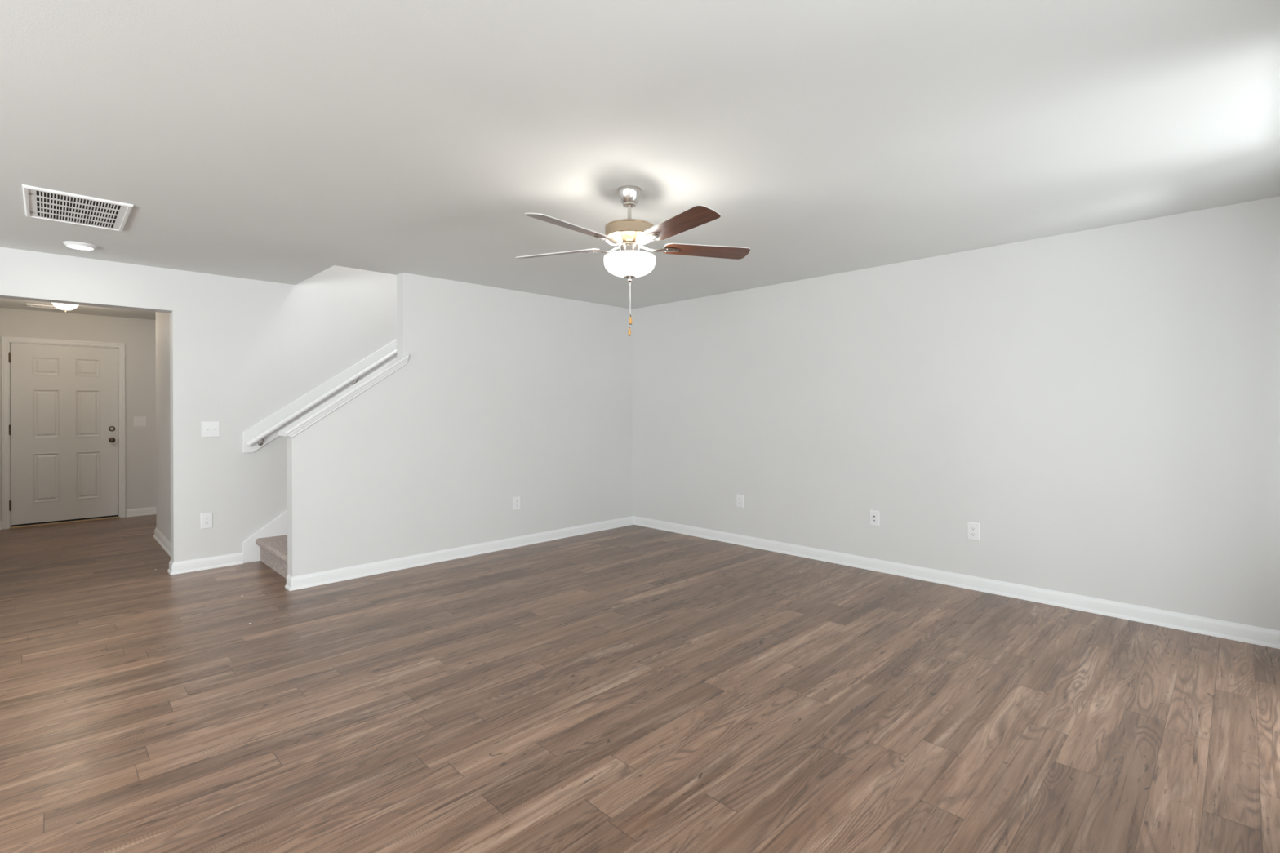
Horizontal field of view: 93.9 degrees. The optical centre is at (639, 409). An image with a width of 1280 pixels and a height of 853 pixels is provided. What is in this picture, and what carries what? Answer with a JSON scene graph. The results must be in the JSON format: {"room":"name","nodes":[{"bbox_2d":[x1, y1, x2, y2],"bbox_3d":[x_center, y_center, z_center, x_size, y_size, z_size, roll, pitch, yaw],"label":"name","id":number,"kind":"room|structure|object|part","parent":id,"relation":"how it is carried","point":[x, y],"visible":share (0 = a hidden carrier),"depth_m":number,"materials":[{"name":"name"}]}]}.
{"room":"empty living room","nodes":[
{"label":"empty living room","id":0,"kind":"room"},
{"bbox_2d":[0,307,155,520],"bbox_3d":[-6.492,0.100,7.335,3.090,2.460,0.140,0,0,-45],"label":"wall","id":1,"kind":"structure","parent":0,"point":[138,335],"depth_m":7.41,"materials":[{"name":"grey paint"}]},
{"bbox_2d":[0,520,2,529],"bbox_3d":[-7.258,1.286,6.454,0.514,0.093,0.025,0,0,-45],"label":"baseboard","id":2,"kind":"structure","parent":1,"relation":"attached to","point":[1,522],"depth_m":6.63,"materials":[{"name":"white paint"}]},
{"bbox_2d":[1,336,125,528],"bbox_3d":[-6.762,0.260,7.054,1.044,2.141,0.156,0,0,-45],"label":"door frame","id":3,"kind":"structure","parent":1,"relation":"attached to","point":[6,340],"depth_m":6.74,"materials":[{"name":"white paint"}]},
{"bbox_2d":[8,342,118,526],"bbox_3d":[-6.716,0.286,7.003,0.928,2.055,0.106,0,0,-45],"label":"door","id":4,"kind":"structure","parent":3,"relation":"attached to","point":[64,430],"depth_m":6.99,"materials":[{"name":"white paint"}]},
{"bbox_3d":[-6.417,0.374,7.270,0.062,0.062,0.064,0,0,-45],"label":"knob","id":5,"kind":"part","parent":4,"relation":"part of","materials":[{"name":"brown metal"}]},
{"bbox_2d":[133,416,146,426],"bbox_3d":[-6.242,0.155,7.471,0.124,0.128,0.018,0,0,-45],"label":"light switch","id":6,"kind":"object","parent":1,"relation":"attached to","point":[139,421],"visible":1,"depth_m":7.47,"materials":[{"name":"white plastic"}]},
{"bbox_2d":[126,506,156,517],"bbox_3d":[-5.874,1.281,7.826,1.287,0.093,0.025,0,0,-45],"label":"baseboard","id":7,"kind":"structure","parent":1,"relation":"attached to","point":[150,510],"depth_m":7.47,"materials":[{"name":"white paint"}]},
{"bbox_2d":[0,297,155,319],"bbox_3d":[-5.311,-1.185,6.033,3.300,0.100,3.658,0,0,-45],"label":"ceiling","id":8,"kind":"structure","parent":0,"point":[4,303],"depth_m":6.85,"materials":[{"name":"white paint"}]},
{"bbox_2d":[26,303,59,309],"bbox_3d":[-6.498,-1.124,6.566,0.335,0.013,0.170,0,0,-45],"label":"ceiling vent","id":9,"kind":"object","parent":8,"relation":"in","point":[27,304],"visible":0.73,"depth_m":6.52,"materials":[{"name":"white metal"}]},
{"bbox_2d":[29,305,57,308],"bbox_3d":[-6.498,-1.123,6.566,0.283,0.003,0.118,0,0,-45],"label":"grille","id":10,"kind":"object","parent":9,"relation":"attached to","point":[37,306],"depth_m":6.53,"materials":[{"name":"white metal"}]},
{"bbox_2d":[52,302,78,311],"bbox_3d":[-5.891,-1.065,6.132,0.244,0.136,0.244,0,0,-45],"label":"dome light","id":11,"kind":"object","parent":8,"relation":"attached to","point":[65,307],"visible":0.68,"depth_m":6.09,"materials":[{"name":"white glass"}]},
{"bbox_2d":[155,311,170,542],"bbox_3d":[-3.993,0.090,6.004,1.175,2.460,1.768,0,0,-45],"label":"wall","id":12,"kind":"structure","parent":0,"point":[162,319],"depth_m":5.84,"materials":[{"name":"grey paint"}]},
{"bbox_2d":[153,527,170,556],"bbox_3d":[-4.006,1.273,6.004,1.200,0.093,1.793,0,0,-45],"label":"baseboard","id":13,"kind":"structure","parent":12,"relation":"attached to","point":[158,536],"depth_m":5.77,"materials":[{"name":"white paint"}]},
{"bbox_2d":[0,247,396,562],"bbox_3d":[-4.145,-1.130,4.501,9.000,4.900,0.160,0,0,-45],"label":"wall","id":14,"kind":"structure","parent":0,"point":[242,350],"depth_m":5.05,"materials":[{"name":"grey paint"}]},
{"bbox_2d":[167,552,243,575],"bbox_3d":[-3.614,1.272,4.983,0.494,0.093,0.160,0,0,-45],"label":"baseboard","id":15,"kind":"structure","parent":14,"relation":"attached to","point":[200,564],"depth_m":4.92,"materials":[{"name":"white paint"}]},
{"bbox_2d":[200,512,213,528],"bbox_3d":[-3.577,0.920,4.938,0.083,0.126,0.008,0,0,-45],"label":"electrical outlet","id":16,"kind":"object","parent":14,"relation":"attached to","point":[206,519],"visible":1,"depth_m":4.94,"materials":[{"name":"white plastic"}]},
{"bbox_2d":[201,421,219,437],"bbox_3d":[-3.555,0.166,4.955,0.124,0.128,0.018,0,0,-45],"label":"light switch","id":17,"kind":"object","parent":14,"relation":"attached to","point":[209,428],"visible":1,"depth_m":4.96,"materials":[{"name":"white plastic"}]},
{"bbox_2d":[242,510,287,563],"bbox_3d":[-2.148,-0.001,6.353,3.523,2.627,0.016,0,0,-45],"label":"trim","id":18,"kind":"structure","parent":14,"relation":"attached to","point":[277,526],"depth_m":5.20,"materials":[{"name":"white paint"}]},
{"bbox_2d":[242,339,396,453],"bbox_3d":[-2.249,-0.824,6.255,3.240,2.385,0.018,0,0,-45],"label":"trim","id":19,"kind":"structure","parent":14,"relation":"attached to","point":[273,420],"depth_m":5.48,"materials":[{"name":"white paint"}]},
{"bbox_2d":[246,349,396,446],"bbox_3d":[-2.355,-0.665,6.080,2.822,1.961,0.080,0,0,-45],"label":"handrail","id":20,"kind":"object","parent":14,"relation":"attached to","point":[357,376],"visible":0.45,"depth_m":5.45,"materials":[{"name":"white paint"}]},
{"bbox_2d":[287,272,633,577],"bbox_3d":[-1.351,0.089,5.620,3.463,2.440,0.125,0,0,-45],"label":"wall","id":21,"kind":"structure","parent":0,"point":[500,395],"depth_m":5.36,"materials":[{"name":"grey paint"}]},
{"bbox_2d":[278,354,408,437],"bbox_3d":[-2.079,-0.319,4.897,1.513,1.044,0.193,0,0,-45],"label":"trim","id":22,"kind":"structure","parent":21,"relation":"attached to","point":[334,403],"depth_m":4.61,"materials":[{"name":"white paint"}]},
{"bbox_2d":[284,515,633,591],"bbox_3d":[-1.337,1.263,5.593,3.488,0.093,0.125,0,0,-45],"label":"baseboard","id":23,"kind":"structure","parent":21,"relation":"attached to","point":[308,580],"depth_m":5.14,"materials":[{"name":"white paint"}]},
{"bbox_2d":[512,496,520,510],"bbox_3d":[-1.172,0.896,5.700,0.083,0.126,0.008,0,0,-45],"label":"electrical outlet","id":24,"kind":"object","parent":21,"relation":"attached to","point":[516,500],"visible":1,"depth_m":5.70,"materials":[{"name":"white plastic"}]},
{"bbox_2d":[0,514,1279,852],"bbox_3d":[-3.126,1.366,3.569,9.120,0.100,10.220,0,0,-45],"label":"floor","id":25,"kind":"structure","parent":0,"point":[632,688],"depth_m":2.59,"materials":[{"name":"laminate"}]},
{"bbox_2d":[9,515,119,528],"bbox_3d":[-6.760,1.324,7.056,0.928,0.014,0.152,0,0,-45],"label":"threshold","id":26,"kind":"object","parent":25,"relation":"on","point":[75,521],"depth_m":6.98,"materials":[{"name":"beige wood"}]},
{"bbox_2d":[255,534,287,578],"bbox_3d":[-1.851,0.230,5.935,3.182,2.161,0.994,0,0,-45],"label":"staircase","id":27,"kind":"structure","parent":25,"relation":"on","point":[273,549],"depth_m":4.91,"materials":[{"name":"beige carpet"}]},
{"bbox_2d":[0,0,1279,309],"bbox_3d":[-1.792,-1.254,2.214,9.120,0.250,6.402,0,0,-45],"label":"ceiling","id":28,"kind":"structure","parent":0,"point":[280,141],"depth_m":2.41,"materials":[{"name":"white paint"}]},
{"bbox_2d":[22,184,133,231],"bbox_3d":[-3.165,-1.117,3.369,0.427,0.013,0.647,0,0,-45],"label":"ceiling vent","id":29,"kind":"object","parent":28,"relation":"in","point":[42,203],"visible":1,"depth_m":3.34,"materials":[{"name":"white metal"}]},
{"bbox_2d":[62,240,97,250],"bbox_3d":[-3.813,-1.109,4.074,0.172,0.024,0.172,0,0,-45],"label":"recessed light","id":30,"kind":"object","parent":28,"relation":"in","point":[75,245],"visible":1,"depth_m":4.04,"materials":[{"name":"white plastic"}]},
{"bbox_2d":[515,185,750,336],"bbox_3d":[-0.065,-0.757,3.061,1.256,0.758,1.273,0,0,-45],"label":"ceiling fan","id":31,"kind":"object","parent":28,"relation":"hanging from","point":[629,263],"visible":1,"depth_m":3.01,"materials":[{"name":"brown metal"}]},
{"bbox_3d":[-0.451,-0.845,3.249,0.480,0.006,0.132,0,12,21],"label":"blade","id":32,"kind":"part","parent":31,"relation":"part of","materials":[{"name":"white wood"}]},
{"bbox_3d":[-0.321,-0.846,2.766,0.132,0.006,0.480,16,10,38],"label":"blade","id":33,"kind":"part","parent":31,"relation":"part of","materials":[{"name":"wood"}]},
{"bbox_3d":[-0.053,-0.737,3.097,0.267,0.102,0.267,0,0,-45],"label":"lamp shade","id":34,"kind":"part","parent":31,"relation":"part of","materials":[{"name":"white glass"}]},
{"bbox_3d":[-0.049,-0.570,3.097,0.004,0.176,0.004,0,0,-45],"label":"pull chain","id":35,"kind":"part","parent":31,"relation":"part of","materials":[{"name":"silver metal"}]},
{"bbox_3d":[0.178,-0.848,2.740,0.132,0.006,0.480,15,-8,-32],"label":"blade","id":36,"kind":"part","parent":31,"relation":"part of","materials":[{"name":"brown wood"}]},
{"bbox_3d":[0.357,-0.848,3.207,0.480,0.006,0.132,0,-12,-15],"label":"blade","id":37,"kind":"part","parent":31,"relation":"part of","materials":[{"name":"brown wood"}]},
{"bbox_2d":[632,196,1279,631],"bbox_3d":[1.403,-1.152,5.382,0.120,4.900,6.402,0,0,-45],"label":"wall","id":38,"kind":"structure","parent":0,"point":[1104,402],"depth_m":4.11,"materials":[{"name":"grey paint"}]},
{"bbox_2d":[736,493,743,507],"bbox_3d":[0.960,0.882,5.747,0.008,0.126,0.083,0,0,-45],"label":"electrical outlet","id":39,"kind":"object","parent":38,"relation":"attached to","point":[740,498],"visible":1,"depth_m":5.74,"materials":[{"name":"white plastic"}]},
{"bbox_2d":[869,510,879,526],"bbox_3d":[1.883,0.878,4.809,0.018,0.122,0.080,0,0,-45],"label":"jack plate","id":40,"kind":"object","parent":38,"relation":"attached to","point":[873,515],"visible":1,"depth_m":4.81,"materials":[{"name":"white plastic"}]},
{"bbox_2d":[633,515,1279,648],"bbox_3d":[1.767,1.250,4.922,0.025,0.093,5.250,0,0,-45],"label":"baseboard","id":41,"kind":"structure","parent":38,"relation":"attached to","point":[1255,635],"depth_m":4.12,"materials":[{"name":"white paint"}]},
{"bbox_2d":[967,521,980,541],"bbox_3d":[2.396,0.878,4.298,0.008,0.126,0.083,0,0,-45],"label":"electrical outlet","id":42,"kind":"object","parent":38,"relation":"attached to","point":[973,528],"visible":1,"depth_m":4.29,"materials":[{"name":"white plastic"}]}
]}

